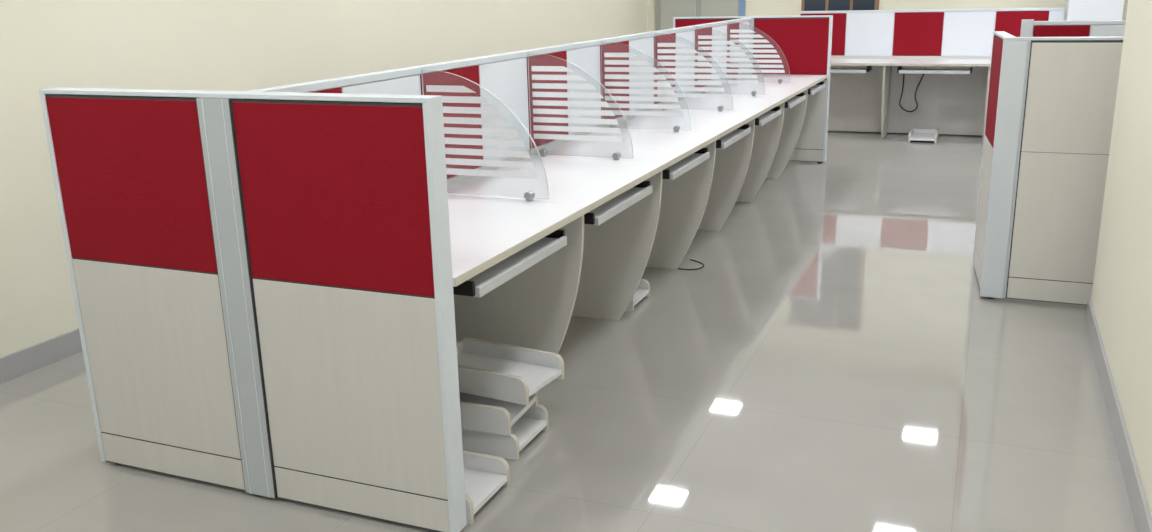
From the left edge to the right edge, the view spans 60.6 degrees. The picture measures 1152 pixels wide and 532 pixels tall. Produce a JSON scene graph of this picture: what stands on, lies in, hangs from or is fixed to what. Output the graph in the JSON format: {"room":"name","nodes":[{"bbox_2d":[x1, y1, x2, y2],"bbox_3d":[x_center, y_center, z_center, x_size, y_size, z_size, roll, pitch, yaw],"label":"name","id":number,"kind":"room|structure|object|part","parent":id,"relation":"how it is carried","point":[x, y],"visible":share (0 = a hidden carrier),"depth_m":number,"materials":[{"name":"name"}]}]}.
{"room":"open-plan office","nodes":[
{"label":"open-plan office","id":0,"kind":"room"},
{"bbox_2d":[0,0,647,357],"bbox_3d":[-1.868,-1.174,4.693,0.120,2.700,13.500,5,17,22],"label":"wall","id":1,"kind":"structure","parent":0,"point":[208,45],"depth_m":4.59,"materials":[{"name":"beige paint"}]},
{"bbox_2d":[0,328,82,383],"bbox_3d":[-1.778,0.083,5.019,0.012,0.100,13.500,5,17,22],"label":"baseboard","id":2,"kind":"structure","parent":1,"relation":"attached to","point":[26,360],"depth_m":4.03,"materials":[{"name":"tile"}]},
{"bbox_2d":[0,131,1136,531],"bbox_3d":[1.507,0.476,3.715,7.360,0.100,13.740,5,17,22],"label":"floor","id":3,"kind":"structure","parent":0,"point":[835,359],"depth_m":3.48,"materials":[{"name":"tile"}]},
{"bbox_2d":[39,87,466,531],"bbox_3d":[-0.933,0.111,2.810,1.306,1.200,0.076,5,17,22],"label":"screen","id":4,"kind":"object","parent":3,"relation":"on","point":[262,282],"visible":1,"depth_m":2.73,"materials":[{"name":"red fabric"}]},
{"bbox_2d":[463,451,509,524],"bbox_3d":[-0.442,0.637,2.951,0.420,0.088,0.250,5,17,22],"label":"trolley","id":5,"kind":"object","parent":3,"relation":"on","point":[484,475],"visible":0.37,"depth_m":2.96,"materials":[{"name":"laminate"}]},
{"bbox_2d":[250,18,750,186],"bbox_3d":[0.253,-0.689,5.583,0.054,1.190,6.169,5,17,22],"label":"partition panel","id":6,"kind":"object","parent":3,"relation":"on","point":[505,75],"depth_m":4.36,"materials":[{"name":"red fabric"}]},
{"bbox_2d":[461,404,548,460],"bbox_3d":[-0.335,0.530,3.325,0.420,0.088,0.250,5,17,22],"label":"trolley","id":7,"kind":"object","parent":3,"relation":"on","point":[534,420],"visible":0.41,"depth_m":3.20,"materials":[{"name":"laminate"}]},
{"bbox_2d":[459,391,537,435],"bbox_3d":[-0.369,0.448,3.292,0.420,0.088,0.250,4,17,19],"label":"trolley","id":8,"kind":"object","parent":7,"relation":"on","point":[478,413],"visible":0.27,"depth_m":3.15,"materials":[{"name":"laminate"}]},
{"bbox_2d":[456,338,563,404],"bbox_3d":[-0.284,0.347,3.319,0.420,0.088,0.250,7,18,28],"label":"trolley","id":9,"kind":"object","parent":8,"relation":"on","point":[499,371],"visible":0.68,"depth_m":3.31,"materials":[{"name":"laminate"}]},
{"bbox_2d":[448,195,589,391],"bbox_3d":[-0.418,0.234,3.198,0.642,0.730,0.945,5,17,22],"label":"desk","id":10,"kind":"object","parent":3,"relation":"on","point":[517,264],"visible":0.64,"depth_m":3.44,"materials":[{"name":"laminate"}]},
{"bbox_2d":[421,69,548,200],"bbox_3d":[-0.323,-0.465,3.488,0.483,0.454,0.034,5,17,22],"label":"divider","id":11,"kind":"object","parent":10,"relation":"on","point":[529,196],"visible":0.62,"depth_m":3.49,"materials":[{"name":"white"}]},
{"bbox_2d":[467,236,566,297],"bbox_3d":[-0.327,-0.022,3.035,0.394,0.030,0.610,5,17,22],"label":"keyboard tray","id":12,"kind":"object","parent":10,"relation":"on","point":[486,281],"depth_m":2.93,"materials":[{"name":"plastic"}]},
{"bbox_2d":[448,156,667,320],"bbox_3d":[-0.067,-0.002,4.013,0.642,0.730,0.888,5,17,22],"label":"desk","id":13,"kind":"object","parent":3,"relation":"on","point":[623,197],"visible":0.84,"depth_m":4.23,"materials":[{"name":"laminate"}]},
{"bbox_3d":[0.089,-0.103,4.406,0.618,0.705,0.018,5,17,22],"label":"gable leg","id":14,"kind":"part","parent":13,"relation":"part of","materials":[{"name":"beige laminate"}]},
{"bbox_2d":[590,186,651,225],"bbox_3d":[0.015,-0.251,3.827,0.394,0.030,0.610,5,17,22],"label":"keyboard tray","id":15,"kind":"object","parent":13,"relation":"on","point":[616,205],"depth_m":3.73,"materials":[{"name":"plastic"}]},
{"bbox_2d":[533,130,720,268],"bbox_3d":[0.274,-0.232,4.802,0.642,0.730,0.888,5,17,22],"label":"desk","id":16,"kind":"object","parent":3,"relation":"on","point":[690,156],"visible":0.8,"depth_m":5.03,"materials":[{"name":"laminate"}]},
{"bbox_2d":[527,53,632,159],"bbox_3d":[0.018,-0.694,4.277,0.483,0.454,0.034,5,17,22],"label":"divider","id":17,"kind":"object","parent":16,"relation":"on","point":[543,152],"visible":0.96,"depth_m":4.29,"materials":[{"name":"white"}]},
{"bbox_2d":[601,41,690,131],"bbox_3d":[0.359,-0.923,5.067,0.483,0.454,0.034,5,17,22],"label":"divider","id":18,"kind":"object","parent":16,"relation":"on","point":[676,128],"visible":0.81,"depth_m":5.08,"materials":[{"name":"white"}]},
{"bbox_3d":[0.429,-0.332,5.195,0.618,0.705,0.018,5,17,22],"label":"gable leg","id":19,"kind":"part","parent":16,"relation":"part of","materials":[{"name":"beige laminate"}]},
{"bbox_2d":[665,152,709,179],"bbox_3d":[0.355,-0.480,4.616,0.394,0.030,0.610,5,17,22],"label":"keyboard tray","id":20,"kind":"object","parent":16,"relation":"on","point":[684,165],"depth_m":4.53,"materials":[{"name":"plastic"}]},
{"bbox_2d":[626,279,649,311],"bbox_3d":[0.117,0.121,4.747,0.420,0.088,0.250,5,17,22],"label":"trolley","id":21,"kind":"object","parent":3,"relation":"on","point":[643,289],"visible":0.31,"depth_m":4.72,"materials":[{"name":"laminate"}]},
{"bbox_2d":[607,110,758,231],"bbox_3d":[0.615,-0.461,5.592,0.642,0.730,0.888,5,17,22],"label":"desk","id":22,"kind":"object","parent":3,"relation":"on","point":[734,145],"visible":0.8,"depth_m":5.82,"materials":[{"name":"laminate"}]},
{"bbox_3d":[0.770,-0.561,5.985,0.618,0.705,0.018,5,17,22],"label":"gable leg","id":23,"kind":"part","parent":22,"relation":"part of","materials":[{"name":"beige laminate"}]},
{"bbox_2d":[717,128,750,148],"bbox_3d":[0.696,-0.710,5.406,0.394,0.030,0.610,5,17,22],"label":"keyboard tray","id":24,"kind":"object","parent":22,"relation":"on","point":[725,141],"depth_m":5.32,"materials":[{"name":"plastic"}]},
{"bbox_2d":[678,259,703,269],"bbox_3d":[0.531,-0.027,5.390,0.178,0.006,0.406,-15,21,-40],"label":"power cable","id":25,"kind":"object","parent":3,"relation":"on","point":[690,259],"visible":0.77,"depth_m":5.24,"materials":[{"name":"black rubber"}]},
{"bbox_2d":[655,95,787,201],"bbox_3d":[0.956,-0.690,6.381,0.642,0.730,0.888,5,17,22],"label":"desk","id":26,"kind":"object","parent":3,"relation":"on","point":[768,126],"visible":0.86,"depth_m":6.61,"materials":[{"name":"laminate"}]},
{"bbox_2d":[657,33,732,110],"bbox_3d":[0.700,-1.152,5.856,0.483,0.454,0.034,5,17,22],"label":"divider","id":27,"kind":"object","parent":26,"relation":"on","point":[720,108],"visible":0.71,"depth_m":5.86,"materials":[{"name":"white"}]},
{"bbox_2d":[695,27,764,95],"bbox_3d":[1.040,-1.381,6.646,0.483,0.454,0.034,5,17,22],"label":"divider","id":28,"kind":"object","parent":26,"relation":"on","point":[753,93],"visible":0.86,"depth_m":6.65,"materials":[{"name":"white"}]},
{"bbox_3d":[1.111,-0.790,6.774,0.618,0.705,0.018,5,17,22],"label":"gable leg","id":29,"kind":"part","parent":26,"relation":"part of","materials":[{"name":"beige laminate"}]},
{"bbox_2d":[755,109,781,125],"bbox_3d":[1.037,-0.939,6.195,0.394,0.030,0.610,5,17,22],"label":"keyboard tray","id":30,"kind":"object","parent":26,"relation":"on","point":[771,114],"depth_m":6.13,"materials":[{"name":"plastic"}]},
{"bbox_2d":[673,15,832,162],"bbox_3d":[1.465,-1.495,8.341,1.326,1.200,0.076,5,17,22],"label":"screen","id":31,"kind":"object","parent":3,"relation":"on","point":[805,42],"visible":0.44,"depth_m":8.12,"materials":[{"name":"red fabric"}]},
{"bbox_2d":[737,74,826,94],"bbox_3d":[1.608,-1.440,7.822,0.642,0.092,0.770,5,17,22],"label":"desk","id":32,"kind":"object","parent":31,"relation":"attached to","point":[816,81],"visible":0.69,"depth_m":7.79,"materials":[{"name":"laminate"}]},
{"bbox_2d":[808,84,824,94],"bbox_3d":[1.719,-1.397,7.774,0.394,0.030,0.610,5,17,22],"label":"keyboard tray","id":33,"kind":"object","parent":32,"relation":"on","point":[814,89],"depth_m":7.71,"materials":[{"name":"laminate"}]},
{"bbox_2d":[698,83,810,178],"bbox_3d":[1.297,-0.919,7.171,0.642,0.730,0.888,5,17,22],"label":"desk","id":34,"kind":"object","parent":3,"relation":"on","point":[795,106],"visible":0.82,"depth_m":7.41,"materials":[{"name":"laminate"}]},
{"bbox_2d":[727,22,789,83],"bbox_3d":[1.381,-1.610,7.436,0.483,0.454,0.034,5,17,22],"label":"divider","id":35,"kind":"object","parent":34,"relation":"on","point":[745,30],"visible":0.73,"depth_m":7.43,"materials":[{"name":"white"}]},
{"bbox_3d":[1.452,-1.020,7.564,0.618,0.705,0.018,5,17,22],"label":"gable leg","id":36,"kind":"part","parent":34,"relation":"part of","materials":[{"name":"beige laminate"}]},
{"bbox_2d":[784,95,805,108],"bbox_3d":[1.378,-1.168,6.985,0.394,0.030,0.610,5,17,22],"label":"keyboard tray","id":37,"kind":"object","parent":34,"relation":"on","point":[795,100],"depth_m":6.90,"materials":[{"name":"laminate"}]},
{"bbox_2d":[830,59,890,138],"bbox_3d":[2.552,-1.626,9.591,0.898,0.730,0.582,5,17,22],"label":"desk","id":38,"kind":"object","parent":3,"relation":"on","point":[869,63],"visible":0.67,"depth_m":9.32,"materials":[{"name":"laminate"}]},
{"bbox_2d":[830,68,865,72],"bbox_3d":[2.475,-1.874,9.413,0.610,0.030,0.334,5,17,22],"label":"keyboard tray","id":39,"kind":"object","parent":38,"relation":"on","point":[833,70],"depth_m":9.25,"materials":[{"name":"laminate"}]},
{"bbox_3d":[2.963,-1.581,9.441,0.018,0.705,0.558,5,17,22],"label":"gable leg","id":40,"kind":"part","parent":38,"relation":"part of","materials":[{"name":"beige laminate"}]},
{"bbox_2d":[908,128,938,143],"bbox_3d":[3.299,-1.240,9.341,0.250,0.088,0.420,5,17,22],"label":"trolley","id":41,"kind":"object","parent":3,"relation":"on","point":[914,134],"visible":1,"depth_m":9.32,"materials":[{"name":"plastic"}]},
{"bbox_2d":[800,8,1064,134],"bbox_3d":[3.349,-1.869,9.538,2.370,1.190,0.054,5,17,22],"label":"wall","id":42,"kind":"structure","parent":3,"relation":"on","point":[954,104],"depth_m":9.52,"materials":[{"name":"red fabric"}]},
{"bbox_2d":[886,59,990,141],"bbox_3d":[3.384,-1.551,9.254,0.898,0.730,0.582,5,17,22],"label":"desk","id":43,"kind":"object","parent":3,"relation":"on","point":[971,63],"visible":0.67,"depth_m":9.00,"materials":[{"name":"laminate"}]},
{"bbox_2d":[899,67,925,111],"bbox_3d":[3.257,-1.706,9.540,0.226,0.426,0.072,5,17,22],"label":"hanging cable","id":44,"kind":"object","parent":43,"relation":"hanging from","point":[925,67],"visible":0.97,"depth_m":9.55,"materials":[{"name":"black rubber"}]},
{"bbox_2d":[899,68,969,73],"bbox_3d":[3.307,-1.799,9.076,0.610,0.030,0.334,5,17,22],"label":"keyboard tray","id":45,"kind":"object","parent":43,"relation":"on","point":[901,71],"depth_m":8.97,"materials":[{"name":"laminate"}]},
{"bbox_3d":[3.794,-1.506,9.104,0.018,0.705,0.558,5,17,22],"label":"gable leg","id":46,"kind":"part","parent":43,"relation":"part of","materials":[{"name":"beige laminate"}]},
{"bbox_2d":[973,31,1014,285],"bbox_3d":[2.021,-0.511,4.782,0.050,1.200,0.550,4,16,17],"label":"screen","id":47,"kind":"object","parent":3,"relation":"on","point":[997,42],"visible":0.51,"depth_m":4.79,"materials":[{"name":"red fabric"}]},
{"bbox_2d":[980,37,1123,304],"bbox_3d":[2.547,-0.373,4.248,1.400,1.200,0.068,5,17,22],"label":"screen","id":48,"kind":"object","parent":3,"relation":"on","point":[1056,102],"visible":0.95,"depth_m":4.38,"materials":[{"name":"beige fabric"}]},
{"bbox_2d":[1020,19,1125,41],"bbox_3d":[3.443,-0.916,6.110,1.350,1.200,0.062,5,17,22],"label":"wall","id":49,"kind":"structure","parent":3,"relation":"on","point":[1029,28],"depth_m":6.08,"materials":[{"name":"red fabric"}]},
{"bbox_2d":[1064,0,1123,20],"bbox_3d":[4.650,-2.482,8.820,0.450,2.700,0.509,5,17,22],"label":"column","id":50,"kind":"structure","parent":3,"relation":"on","point":[1075,10],"depth_m":8.66,"materials":[{"name":"paint"}]},
{"bbox_2d":[647,0,1127,31],"bbox_3d":[4.083,-2.626,9.379,7.120,2.700,0.120,5,17,22],"label":"wall","id":51,"kind":"structure","parent":0,"point":[753,7],"depth_m":9.68,"materials":[{"name":"beige paint"}]},
{"bbox_2d":[655,0,745,30],"bbox_3d":[1.312,-2.585,10.485,0.980,2.150,0.060,5,17,22],"label":"door","id":52,"kind":"structure","parent":51,"relation":"in","point":[665,10],"depth_m":10.47,"materials":[{"name":"metal"}]},
{"bbox_2d":[801,0,878,10],"bbox_3d":[2.644,-2.973,9.812,0.760,1.200,0.034,5,17,22],"label":"window","id":53,"kind":"structure","parent":51,"relation":"in","point":[806,5],"depth_m":9.90,"materials":[{"name":"clear glass"}]},
{"bbox_2d":[1091,0,1151,515],"bbox_3d":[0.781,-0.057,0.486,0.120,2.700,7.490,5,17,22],"label":"wall","id":54,"kind":"structure","parent":0,"point":[1122,308],"depth_m":3.32,"materials":[{"name":"beige paint"}]},
{"bbox_2d":[1085,300,1151,531],"bbox_3d":[0.773,1.173,0.914,0.012,0.100,7.610,5,17,22],"label":"baseboard","id":55,"kind":"structure","parent":54,"relation":"attached to","point":[1142,516],"depth_m":3.10,"materials":[{"name":"tile"}]}
]}

